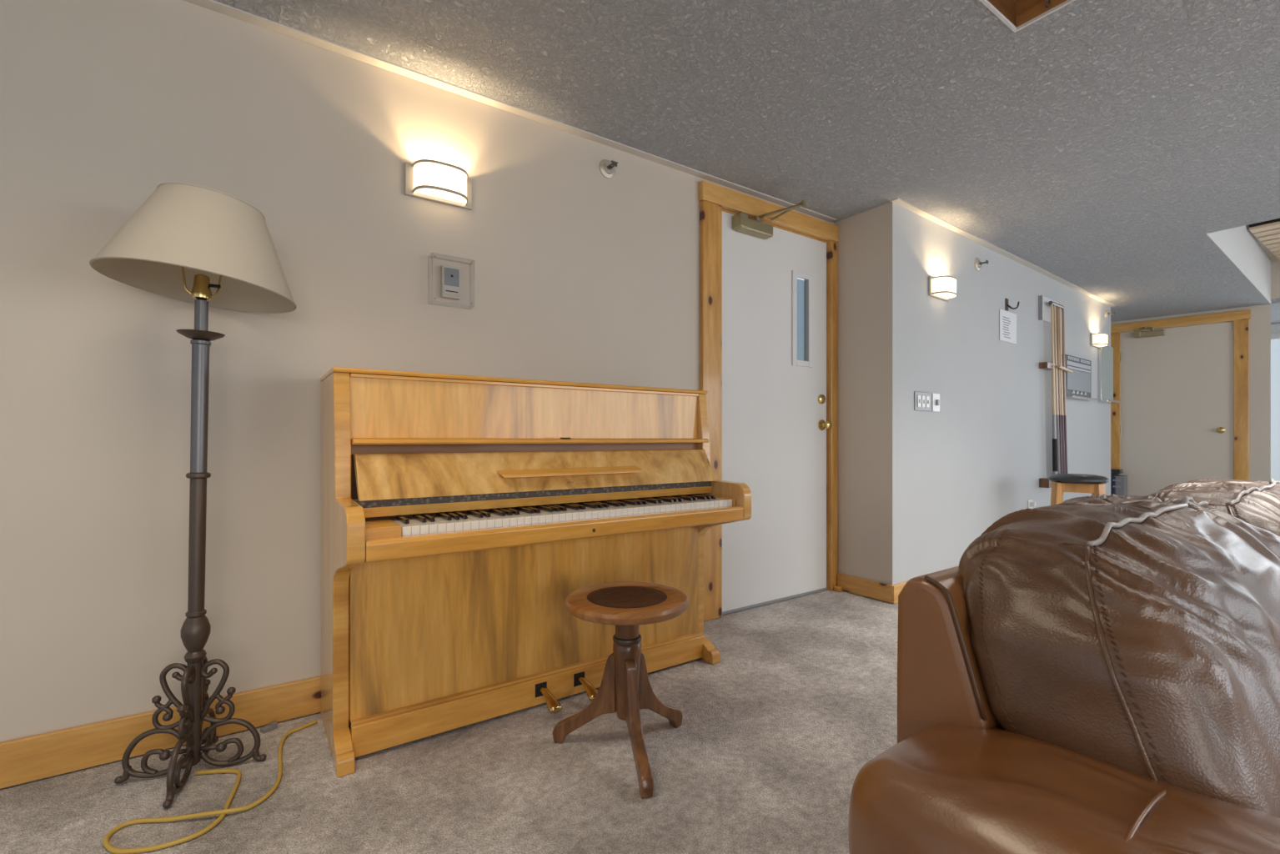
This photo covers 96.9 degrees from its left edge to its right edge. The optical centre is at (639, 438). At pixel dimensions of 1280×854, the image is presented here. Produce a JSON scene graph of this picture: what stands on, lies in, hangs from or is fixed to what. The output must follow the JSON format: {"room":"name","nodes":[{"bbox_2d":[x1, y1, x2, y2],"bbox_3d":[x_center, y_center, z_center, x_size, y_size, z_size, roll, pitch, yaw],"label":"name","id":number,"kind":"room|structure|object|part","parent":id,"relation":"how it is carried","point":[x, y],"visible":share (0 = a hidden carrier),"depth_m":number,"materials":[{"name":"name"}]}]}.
{"room":"recreation room","nodes":[
{"label":"recreation room","id":0,"kind":"room"},
{"bbox_2d":[0,0,834,742],"bbox_3d":[-1.294,-0.210,1.926,6.060,2.320,0.120,0,0,-35],"label":"wall","id":1,"kind":"structure","parent":0,"point":[577,273],"depth_m":1.83,"materials":[{"name":"paint"}]},
{"bbox_2d":[0,675,321,788],"bbox_3d":[-1.712,0.885,1.551,4.945,0.121,0.019,0,0,-35],"label":"baseboard","id":2,"kind":"structure","parent":1,"relation":"attached to","point":[35,757],"depth_m":1.67,"materials":[{"name":"brown wood"}]},
{"bbox_2d":[404,159,471,210],"bbox_3d":[-0.754,-0.977,2.165,0.254,0.120,0.099,0,0,-35],"label":"wall sconce","id":3,"kind":"object","parent":1,"relation":"attached to","point":[429,179],"visible":1,"depth_m":2.13,"materials":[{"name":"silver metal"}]},
{"bbox_2d":[415,188,465,203],"bbox_3d":[-0.752,-0.931,2.162,0.184,0.003,0.075,0,0,-35],"label":"diffuser","id":4,"kind":"object","parent":3,"relation":"attached to","point":[439,195],"depth_m":2.16,"materials":[{"name":"white glass"}]},
{"bbox_3d":[-0.751,-0.977,2.160,0.194,0.100,0.080,0,0,-35],"label":"lamp shade","id":5,"kind":"part","parent":3,"relation":"part of","materials":[{"name":"white"}]},
{"bbox_2d":[433,255,472,304],"bbox_3d":[-0.733,-0.610,2.207,0.166,0.186,0.054,0,0,-35],"label":"thermostat","id":6,"kind":"object","parent":1,"relation":"attached to","point":[449,275],"visible":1,"depth_m":2.20,"materials":[{"name":"beige plastic"}]},
{"bbox_3d":[-0.732,-0.573,2.206,0.058,0.030,0.002,0,0,-35],"label":"panel","id":7,"kind":"part","parent":6,"relation":"part of","materials":[{"name":"beige plastic"}]},
{"bbox_2d":[184,0,836,221],"bbox_3d":[-1.263,-1.367,1.846,6.020,0.006,0.044,0,0,-35],"label":"trim","id":8,"kind":"structure","parent":1,"relation":"attached to","point":[220,7],"depth_m":2.23,"materials":[{"name":"paint"}]},
{"bbox_2d":[598,159,617,179],"bbox_3d":[-0.134,-1.255,2.613,0.088,0.088,0.068,0,0,-35],"label":"sprinkler head","id":9,"kind":"object","parent":1,"relation":"attached to","point":[607,168],"visible":1,"depth_m":2.62},
{"bbox_3d":[-0.135,-1.255,2.615,0.026,0.019,0.064,0,0,-35],"label":"sprinkler frame","id":10,"kind":"part","parent":9,"relation":"part of","materials":[{"name":"grey metal"}]},
{"bbox_2d":[698,180,838,621],"bbox_3d":[0.825,-0.194,3.196,1.128,2.288,0.429,0,0,-35],"label":"door","id":11,"kind":"structure","parent":1,"relation":"in","point":[773,414],"depth_m":3.26,"materials":[{"name":"paint"}]},
{"bbox_3d":[0.373,-0.144,2.986,0.134,2.186,0.029,0,0,-35],"label":"casing","id":12,"kind":"part","parent":11,"relation":"part of","materials":[{"name":"brown wood"}]},
{"bbox_3d":[0.780,-0.147,3.312,0.912,2.158,0.045,0,0,-35],"label":"panel","id":13,"kind":"part","parent":11,"relation":"part of","materials":[{"name":"paint"}]},
{"bbox_3d":[0.773,-1.222,3.079,0.142,0.055,0.295,0,0,-35],"label":"closer arm","id":14,"kind":"part","parent":11,"relation":"part of","materials":[{"name":"gold metal"}]},
{"bbox_3d":[0.978,-0.718,3.415,0.180,0.565,0.012,0,0,-35],"label":"lite frame","id":15,"kind":"part","parent":11,"relation":"part of","materials":[{"name":"white paint"}]},
{"bbox_3d":[1.148,-0.085,3.499,0.066,0.066,0.067,0,0,-35],"label":"knob","id":16,"kind":"part","parent":11,"relation":"part of","materials":[{"name":"gold metal"}]},
{"bbox_3d":[1.213,-0.144,3.566,0.065,2.186,0.029,0,0,-35],"label":"casing","id":17,"kind":"part","parent":11,"relation":"part of","materials":[{"name":"brown wood"}]},
{"bbox_2d":[0,589,898,853],"bbox_3d":[3.547,1.000,1.903,14.000,0.100,8.100,0,0,-35],"label":"floor","id":18,"kind":"structure","parent":0,"point":[766,755],"depth_m":1.57,"materials":[{"name":"carpet"}]},
{"bbox_2d":[89,181,296,808],"bbox_3d":[-1.236,0.136,1.600,0.457,1.631,0.460,0,0,-37],"label":"floor lamp","id":19,"kind":"object","parent":18,"relation":"on","point":[204,247],"visible":1,"depth_m":1.59,"materials":[{"name":"brown metal"}]},
{"bbox_3d":[-1.359,0.790,1.585,0.173,0.313,0.027,0,0,-18],"label":"scroll leg","id":20,"kind":"part","parent":19,"relation":"part of","materials":[{"name":"brown metal"}]},
{"bbox_3d":[-1.239,0.791,1.528,0.028,0.314,0.170,0,0,-22],"label":"scroll leg","id":21,"kind":"part","parent":19,"relation":"part of","materials":[{"name":"brown metal"}]},
{"bbox_3d":[-1.226,-0.543,1.608,0.453,0.246,0.453,7,-4,-34],"label":"lamp shade","id":22,"kind":"part","parent":19,"relation":"part of","materials":[{"name":"beige fabric"}]},
{"bbox_3d":[-1.236,-0.424,1.600,0.460,0.005,0.460,7,-4,-34],"label":"trim","id":23,"kind":"part","parent":19,"relation":"part of","materials":[{"name":"beige fabric"}]},
{"bbox_3d":[-1.259,-0.292,1.626,0.112,0.021,0.112,1,-1,-35],"label":"drip dish","id":24,"kind":"part","parent":19,"relation":"part of","materials":[{"name":"brown metal"}]},
{"bbox_3d":[-1.258,-0.344,1.626,0.032,0.108,0.032,1,-1,-35],"label":"stem","id":25,"kind":"part","parent":19,"relation":"part of","materials":[{"name":"grey metal"}]},
{"bbox_2d":[190,273,220,300],"bbox_3d":[-1.249,-0.434,1.633,0.068,0.072,0.048,0,0,-35],"label":"socket","id":26,"kind":"object","parent":19,"relation":"attached to","point":[201,290],"depth_m":1.61,"materials":[{"name":"gold metal"}]},
{"bbox_3d":[-1.305,0.792,1.704,0.028,0.315,0.168,0,0,-22],"label":"scroll leg","id":27,"kind":"part","parent":19,"relation":"part of","materials":[{"name":"brown metal"}]},
{"bbox_3d":[-1.182,0.793,1.647,0.166,0.316,0.027,0,0,-18],"label":"scroll leg","id":28,"kind":"part","parent":19,"relation":"part of","materials":[{"name":"brown metal"}]},
{"bbox_2d":[103,719,317,853],"bbox_3d":[-1.114,0.940,1.592,0.281,0.018,0.611,0,0,4],"label":"extension cord","id":29,"kind":"object","parent":18,"relation":"on","point":[107,845],"visible":1,"depth_m":1.41,"materials":[{"name":"yellow plastic"}]},
{"bbox_2d":[260,721,277,732],"bbox_3d":[-1.211,0.942,1.852,0.024,0.016,0.046,0,0,30],"label":"plug","id":30,"kind":"object","parent":18,"relation":"on","point":[273,725],"visible":1,"depth_m":1.85,"materials":[{"name":"grey plastic"}]},
{"bbox_2d":[320,366,751,777],"bbox_3d":[-0.327,0.370,2.105,1.449,1.160,0.634,0,0,-35],"label":"upright piano","id":31,"kind":"object","parent":18,"relation":"on","point":[461,515],"visible":1,"depth_m":1.88,"materials":[{"name":"brown wood"}]},
{"bbox_3d":[-0.902,0.367,1.705,0.044,1.126,0.620,0,0,-35],"label":"panel","id":32,"kind":"part","parent":31,"relation":"part of","materials":[{"name":"brown wood"}]},
{"bbox_3d":[-0.403,-0.203,2.215,1.449,0.014,0.366,0,0,-35],"label":"lid","id":33,"kind":"part","parent":31,"relation":"part of","materials":[{"name":"brown wood"}]},
{"bbox_3d":[-0.413,0.365,2.230,1.355,1.110,0.300,0,0,-35],"label":"frame","id":34,"kind":"part","parent":31,"relation":"part of","materials":[{"name":"brown wood"}]},
{"bbox_3d":[-0.314,-0.098,2.087,1.355,0.193,0.019,0,0,-35],"label":"panel","id":35,"kind":"part","parent":31,"relation":"part of","materials":[{"name":"brown wood"}]},
{"bbox_3d":[-0.310,0.580,2.081,1.355,0.516,0.020,0,0,-35],"label":"panel","id":36,"kind":"part","parent":31,"relation":"part of","materials":[{"name":"brown wood"}]},
{"bbox_3d":[-0.306,-0.190,2.075,1.355,0.011,0.010,0,0,-35],"label":"moulding","id":37,"kind":"part","parent":31,"relation":"part of","materials":[{"name":"brown wood"}]},
{"bbox_3d":[-0.293,0.892,2.057,1.355,0.092,0.026,0,0,-35],"label":"rail","id":38,"kind":"part","parent":31,"relation":"part of","materials":[{"name":"brown wood"}]},
{"bbox_2d":[351,438,709,445],"bbox_3d":[-0.291,0.010,2.054,1.356,0.020,0.098,0,0,-35],"label":"shelf","id":39,"kind":"object","parent":31,"relation":"attached to","point":[353,441],"depth_m":1.96,"materials":[{"name":"brown wood"}]},
{"bbox_3d":[0.251,0.367,2.501,0.044,1.126,0.620,0,0,-35],"label":"panel","id":40,"kind":"part","parent":31,"relation":"part of","materials":[{"name":"brown wood"}]},
{"bbox_2d":[552,581,688,798],"bbox_3d":[-0.007,0.714,1.722,0.426,0.473,0.423,0,0,-35],"label":"stool","id":41,"kind":"object","parent":18,"relation":"on","point":[625,689],"visible":1,"depth_m":1.69,"materials":[{"name":"brown wood"}]},
{"bbox_3d":[-0.171,0.802,1.759,0.207,0.297,0.032,0,0,15],"label":"leg","id":42,"kind":"part","parent":41,"relation":"part of","materials":[{"name":"brown wood"}]},
{"bbox_3d":[-0.005,0.802,1.591,0.032,0.297,0.207,0,0,-15],"label":"leg","id":43,"kind":"part","parent":41,"relation":"part of","materials":[{"name":"brown wood"}]},
{"bbox_3d":[0.058,0.802,1.819,0.207,0.297,0.032,0,0,-45],"label":"leg","id":44,"kind":"part","parent":41,"relation":"part of","materials":[{"name":"brown wood"}]},
{"bbox_2d":[833,585,842,592],"bbox_3d":[1.233,0.934,3.531,0.037,0.029,0.039,0,0,-35],"label":"doorstop","id":45,"kind":"object","parent":18,"relation":"on","point":[837,588],"visible":1,"depth_m":3.52,"materials":[{"name":"brown wood"}]},
{"bbox_2d":[848,478,1279,853],"bbox_3d":[1.432,0.519,0.984,2.258,0.821,1.037,0,0,-35],"label":"leather sofa","id":46,"kind":"object","parent":18,"relation":"on","point":[1098,674],"visible":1,"depth_m":0.71,"materials":[{"name":"brown leather"}]},
{"bbox_3d":[1.181,0.532,1.338,1.775,0.636,0.169,0,0,-35],"label":"frame","id":47,"kind":"part","parent":46,"relation":"part of","materials":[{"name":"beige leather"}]},
{"bbox_3d":[0.637,0.516,0.440,0.333,0.270,0.974,0,0,-35],"label":"armrest","id":48,"kind":"part","parent":46,"relation":"part of","materials":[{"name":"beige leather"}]},
{"bbox_2d":[958,493,1279,818],"bbox_3d":[0.917,0.332,0.983,0.933,0.446,0.418,0,0,-35],"label":"cushion","id":49,"kind":"object","parent":46,"relation":"on","point":[1138,636],"depth_m":0.73,"materials":[{"name":"brown leather"}]},
{"bbox_2d":[1148,478,1279,536],"bbox_3d":[1.623,0.331,1.471,0.932,0.438,0.408,0,0,-35],"label":"cushion","id":50,"kind":"object","parent":46,"relation":"on","point":[1257,504],"depth_m":1.34,"materials":[{"name":"brown leather"}]},
{"bbox_2d":[1048,473,1109,505],"bbox_3d":[2.989,0.595,3.873,0.335,0.712,0.335,0,0,37],"label":"bar stool","id":51,"kind":"object","parent":18,"relation":"on","point":[1094,484],"visible":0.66,"depth_m":3.78,"materials":[{"name":"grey wood"}]},
{"bbox_3d":[2.818,0.624,3.850,0.092,0.654,0.092,0,0,37],"label":"leg","id":52,"kind":"part","parent":51,"relation":"part of","materials":[{"name":"brown wood"}]},
{"bbox_2d":[1048,473,1109,483],"bbox_3d":[2.989,0.268,3.873,0.330,0.058,0.330,0,0,37],"label":"cushion","id":53,"kind":"object","parent":51,"relation":"on","point":[1059,478],"depth_m":3.77,"materials":[{"name":"black leather"}]},
{"bbox_3d":[3.011,0.624,3.702,0.048,0.654,0.086,0,0,-8],"label":"leg","id":54,"kind":"part","parent":51,"relation":"part of","materials":[{"name":"brown wood"}]},
{"bbox_2d":[1110,468,1127,495],"bbox_3d":[5.417,0.650,6.534,0.262,0.600,0.285,0,0,-44],"label":"storage bin","id":55,"kind":"object","parent":18,"relation":"on","point":[1118,483],"visible":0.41,"depth_m":6.40,"materials":[{"name":"blue plastic"}]},
{"bbox_3d":[5.404,0.375,6.549,0.260,0.050,0.245,0,0,-44],"label":"lid","id":56,"kind":"part","parent":55,"relation":"part of","materials":[{"name":"grey plastic"}]},
{"bbox_2d":[213,0,1279,324],"bbox_3d":[3.661,-1.609,1.738,14.000,0.483,7.700,0,0,-35],"label":"ceiling","id":57,"kind":"structure","parent":0,"point":[1098,145],"depth_m":2.30,"materials":[{"name":"white paint"}]},
{"bbox_2d":[1044,0,1050,8],"bbox_3d":[1.307,-1.426,1.817,0.012,0.094,0.012,0,0,10],"label":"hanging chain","id":58,"kind":"object","parent":57,"relation":"hanging from","point":[1047,1],"visible":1,"depth_m":1.82,"materials":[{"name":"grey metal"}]},
{"bbox_2d":[1248,218,1279,260],"bbox_3d":[6.160,-1.784,4.692,1.570,0.043,1.320,0,0,-35],"label":"ceiling vent","id":59,"kind":"object","parent":57,"relation":"in","point":[1267,232],"visible":1,"depth_m":4.88,"materials":[{"name":"brown wood"}]},
{"bbox_2d":[834,201,892,585],"bbox_3d":[1.353,-0.210,3.514,0.100,2.320,0.515,0,0,-35],"label":"wall","id":60,"kind":"structure","parent":0,"point":[865,243],"depth_m":3.42,"materials":[{"name":"paint"}]},
{"bbox_2d":[837,572,891,602],"bbox_3d":[1.349,0.895,3.414,0.018,0.101,0.365,0,0,-35],"label":"baseboard","id":61,"kind":"structure","parent":60,"relation":"attached to","point":[875,589],"depth_m":3.40,"materials":[{"name":"brown wood"}]},
{"bbox_2d":[892,202,1110,585],"bbox_3d":[2.956,-0.210,4.879,4.328,2.320,0.744,0,0,-37],"label":"wall","id":62,"kind":"structure","parent":0,"point":[961,468],"depth_m":3.90,"materials":[{"name":"white paint"}]},
{"bbox_2d":[914,391,930,411],"bbox_3d":[1.739,-0.228,3.474,0.196,0.116,0.019,0,0,-37],"label":"light switch","id":63,"kind":"object","parent":62,"relation":"attached to","point":[922,399],"visible":1,"depth_m":3.47,"materials":[{"name":"grey plastic"}]},
{"bbox_2d":[891,565,958,603],"bbox_3d":[3.164,0.895,4.557,4.309,0.101,0.019,0,0,-37],"label":"baseboard","id":64,"kind":"structure","parent":62,"relation":"attached to","point":[896,589],"depth_m":3.26,"materials":[{"name":"brown wood"}]},
{"bbox_2d":[932,392,939,411],"bbox_3d":[1.875,-0.228,3.576,0.096,0.116,0.021,0,0,-37],"label":"switch","id":65,"kind":"object","parent":62,"relation":"attached to","point":[936,397],"visible":1,"depth_m":3.57,"materials":[{"name":"white plastic"}]},
{"bbox_2d":[928,275,957,301],"bbox_3d":[1.922,-0.950,3.563,0.254,0.120,0.099,0,0,-37],"label":"wall sconce","id":66,"kind":"object","parent":62,"relation":"attached to","point":[942,287],"visible":1,"depth_m":3.52,"materials":[{"name":"white glass"}]},
{"bbox_3d":[1.926,-0.950,3.559,0.194,0.100,0.080,0,0,-37],"label":"lamp shade","id":67,"kind":"part","parent":66,"relation":"part of","materials":[{"name":"white"}]},
{"bbox_2d":[934,292,955,298],"bbox_3d":[1.924,-0.904,3.561,0.184,0.003,0.075,0,0,-37],"label":"diffuser","id":68,"kind":"object","parent":66,"relation":"attached to","point":[939,295],"depth_m":3.57,"materials":[{"name":"white glass"}]},
{"bbox_2d":[974,257,988,271],"bbox_3d":[2.370,-1.215,3.924,0.088,0.088,0.068,0,0,-37],"label":"sprinkler head","id":69,"kind":"object","parent":62,"relation":"attached to","point":[978,263],"visible":1,"depth_m":3.93},
{"bbox_2d":[890,197,1116,306],"bbox_3d":[3.172,-1.367,4.547,4.310,0.006,0.044,0,0,-37],"label":"trim","id":70,"kind":"structure","parent":62,"relation":"attached to","point":[898,201],"depth_m":4.01,"materials":[{"name":"paint"}]},
{"bbox_2d":[1005,298,1019,311],"bbox_3d":[2.781,-1.005,4.234,0.091,0.090,0.041,0,0,29],"label":"coat hook","id":71,"kind":"object","parent":62,"relation":"attached to","point":[1007,305],"visible":1,"depth_m":4.24,"materials":[{"name":"brown metal"}]},
{"bbox_3d":[2.750,-1.005,4.250,0.044,0.090,0.007,0,0,-37],"label":"hook plate","id":72,"kind":"part","parent":71,"relation":"part of","materials":[{"name":"grey metal"}]},
{"bbox_2d":[999,308,1016,344],"bbox_3d":[2.771,-0.840,4.265,0.310,0.230,0.004,0,0,-37],"label":"notice","id":73,"kind":"object","parent":71,"relation":"hanging from","point":[1007,319],"visible":1,"depth_m":4.25,"materials":[{"name":"white paper"}]},
{"bbox_2d":[1027,499,1036,508],"bbox_3d":[3.126,0.550,4.516,0.090,0.120,0.039,0,0,-37],"label":"wall outlet","id":74,"kind":"object","parent":62,"relation":"attached to","point":[1030,504],"visible":0.77,"depth_m":4.50,"materials":[{"name":"white plastic"}]},
{"bbox_3d":[3.117,0.550,4.529,0.090,0.120,0.007,0,0,-37],"label":"plate","id":75,"kind":"part","parent":74,"relation":"part of","materials":[{"name":"white plastic"}]},
{"bbox_2d":[1038,294,1073,487],"bbox_3d":[3.505,-0.390,4.768,0.532,1.580,0.096,0,0,-37],"label":"cue rack","id":76,"kind":"object","parent":62,"relation":"attached to","point":[1044,303],"visible":0.7,"depth_m":4.68,"materials":[{"name":"white wood"}]},
{"bbox_3d":[3.447,-1.080,4.780,0.450,0.200,0.007,0,0,-37],"label":"plate","id":77,"kind":"part","parent":76,"relation":"part of","materials":[{"name":"white paint"}]},
{"bbox_2d":[1050,301,1058,474],"bbox_3d":[3.436,-0.386,4.708,0.108,1.499,0.037,0,0,-37],"label":"pool cue","id":78,"kind":"object","parent":76,"relation":"on","point":[1055,469],"visible":0.91,"depth_m":4.70,"materials":[{"name":"beige wood"}]},
{"bbox_2d":[1053,301,1060,473],"bbox_3d":[3.489,-0.386,4.748,0.113,1.499,0.034,0,0,-37],"label":"pool cue","id":79,"kind":"object","parent":76,"relation":"on","point":[1054,306],"visible":0.79,"depth_m":4.74,"materials":[{"name":"beige wood"}]},
{"bbox_2d":[1055,302,1063,473],"bbox_3d":[3.537,-0.386,4.785,0.113,1.499,0.034,0,0,-37],"label":"pool cue","id":80,"kind":"object","parent":76,"relation":"on","point":[1056,308],"visible":0.76,"depth_m":4.77,"materials":[{"name":"brown wood"}]},
{"bbox_2d":[1058,306,1065,473],"bbox_3d":[3.583,-0.386,4.819,0.118,1.499,0.034,0,0,-37],"label":"pool cue","id":81,"kind":"object","parent":76,"relation":"on","point":[1059,308],"visible":0.75,"depth_m":4.81,"materials":[{"name":"beige wood"}]},
{"bbox_2d":[1061,305,1068,473],"bbox_3d":[3.641,-0.386,4.863,0.093,1.499,0.034,0,0,-37],"label":"pool cue","id":82,"kind":"object","parent":76,"relation":"on","point":[1062,309],"visible":0.8,"depth_m":4.85,"materials":[{"name":"brown wood"}]},
{"bbox_3d":[3.591,-0.588,4.788,0.312,0.049,0.024,0,0,-37],"label":"rail","id":83,"kind":"part","parent":76,"relation":"part of","materials":[{"name":"brown wood"}]},
{"bbox_2d":[1061,354,1100,401],"bbox_3d":[4.032,-0.550,5.176,0.780,0.380,0.084,0,0,-37],"label":"sign","id":84,"kind":"object","parent":62,"relation":"attached to","point":[1078,383],"visible":0.94,"depth_m":5.15,"materials":[{"name":"grey"}]},
{"bbox_3d":[4.001,-0.525,5.166,0.650,0.180,0.004,0,0,-37],"label":"panel","id":85,"kind":"part","parent":84,"relation":"part of","materials":[{"name":"silver metal"}]},
{"bbox_2d":[1065,395,1100,401],"bbox_3d":[4.040,-0.367,5.164,0.780,0.015,0.055,0,0,-37],"label":"tray","id":86,"kind":"object","parent":84,"relation":"on","point":[1080,397],"depth_m":5.15,"materials":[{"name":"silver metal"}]},
{"bbox_2d":[1090,332,1108,347],"bbox_3d":[4.466,-0.955,5.496,0.254,0.120,0.099,0,0,-37],"label":"wall sconce","id":87,"kind":"object","parent":62,"relation":"attached to","point":[1097,340],"visible":1,"depth_m":5.45,"materials":[{"name":"white glass"}]},
{"bbox_3d":[4.441,-0.955,5.530,0.254,0.120,0.015,0,0,-37],"label":"plate","id":88,"kind":"part","parent":87,"relation":"part of","materials":[{"name":"silver metal"}]},
{"bbox_3d":[4.469,-0.955,5.492,0.194,0.100,0.080,0,0,-37],"label":"lamp shade","id":89,"kind":"part","parent":87,"relation":"part of","materials":[{"name":"white glass"}]},
{"bbox_2d":[1098,346,1119,403],"bbox_3d":[4.724,-0.652,5.708,0.428,0.575,0.074,0,0,-37],"label":"board","id":90,"kind":"object","parent":62,"relation":"attached to","point":[1105,353],"visible":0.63,"depth_m":5.68,"materials":[{"name":"grey"}]},
{"bbox_3d":[4.544,-0.660,5.601,0.010,0.560,0.027,0,0,-37],"label":"frame","id":91,"kind":"part","parent":90,"relation":"part of","materials":[{"name":"silver metal"}]},
{"bbox_3d":[4.709,-0.660,5.730,0.410,0.550,0.021,0,0,-37],"label":"panel","id":92,"kind":"part","parent":90,"relation":"part of","materials":[{"name":"clear glass"}]},
{"bbox_2d":[1098,399,1119,403],"bbox_3d":[4.724,-0.375,5.708,0.428,0.020,0.074,0,0,-37],"label":"tray","id":93,"kind":"object","parent":90,"relation":"on","point":[1111,401],"depth_m":5.65,"materials":[{"name":"silver metal"}]},
{"bbox_2d":[1104,310,1114,318],"bbox_3d":[4.759,-1.265,5.739,0.088,0.088,0.068,0,0,-37],"label":"sprinkler head","id":94,"kind":"object","parent":62,"relation":"attached to","point":[1106,313],"visible":1,"depth_m":5.74},
{"bbox_2d":[1110,303,1270,481],"bbox_3d":[5.807,-0.210,6.459,0.100,2.320,1.838,0,0,-44],"label":"wall","id":95,"kind":"structure","parent":0,"point":[1259,324],"depth_m":5.83,"materials":[{"name":"paint"}]},
{"bbox_2d":[1110,309,1250,496],"bbox_3d":[5.875,-0.192,6.244,0.184,2.281,1.160,0,0,-44],"label":"door","id":96,"kind":"structure","parent":95,"relation":"in","point":[1172,422],"depth_m":6.25,"materials":[{"name":"beige paint"}]},
{"bbox_3d":[5.541,-0.143,6.640,0.024,2.184,0.126,0,0,-44],"label":"casing","id":97,"kind":"part","parent":96,"relation":"part of","materials":[{"name":"brown wood"}]},
{"bbox_3d":[5.700,-1.234,6.389,0.138,0.048,0.142,0,0,-44],"label":"closer arm","id":98,"kind":"part","parent":96,"relation":"part of","materials":[{"name":"gold metal"}]},
{"bbox_3d":[6.143,-0.090,5.996,0.067,0.066,0.066,0,0,-44],"label":"knob","id":99,"kind":"part","parent":96,"relation":"part of","materials":[{"name":"gold metal"}]},
{"bbox_3d":[6.260,-0.143,5.906,0.024,2.184,0.109,0,0,-44],"label":"casing","id":100,"kind":"part","parent":96,"relation":"part of","materials":[{"name":"brown wood"}]},
{"bbox_2d":[1270,323,1279,334],"bbox_3d":[8.721,-0.460,5.234,0.100,2.820,7.700,0,0,-35],"label":"wall","id":101,"kind":"structure","parent":0,"point":[1275,328],"depth_m":6.78,"materials":[{"name":"white paint"}]},
{"bbox_2d":[1270,333,1279,339],"bbox_3d":[8.418,-0.200,5.584,0.060,2.100,3.620,0,0,-35],"label":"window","id":102,"kind":"structure","parent":101,"relation":"in","point":[1275,336],"depth_m":6.76,"materials":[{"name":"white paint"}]}
]}

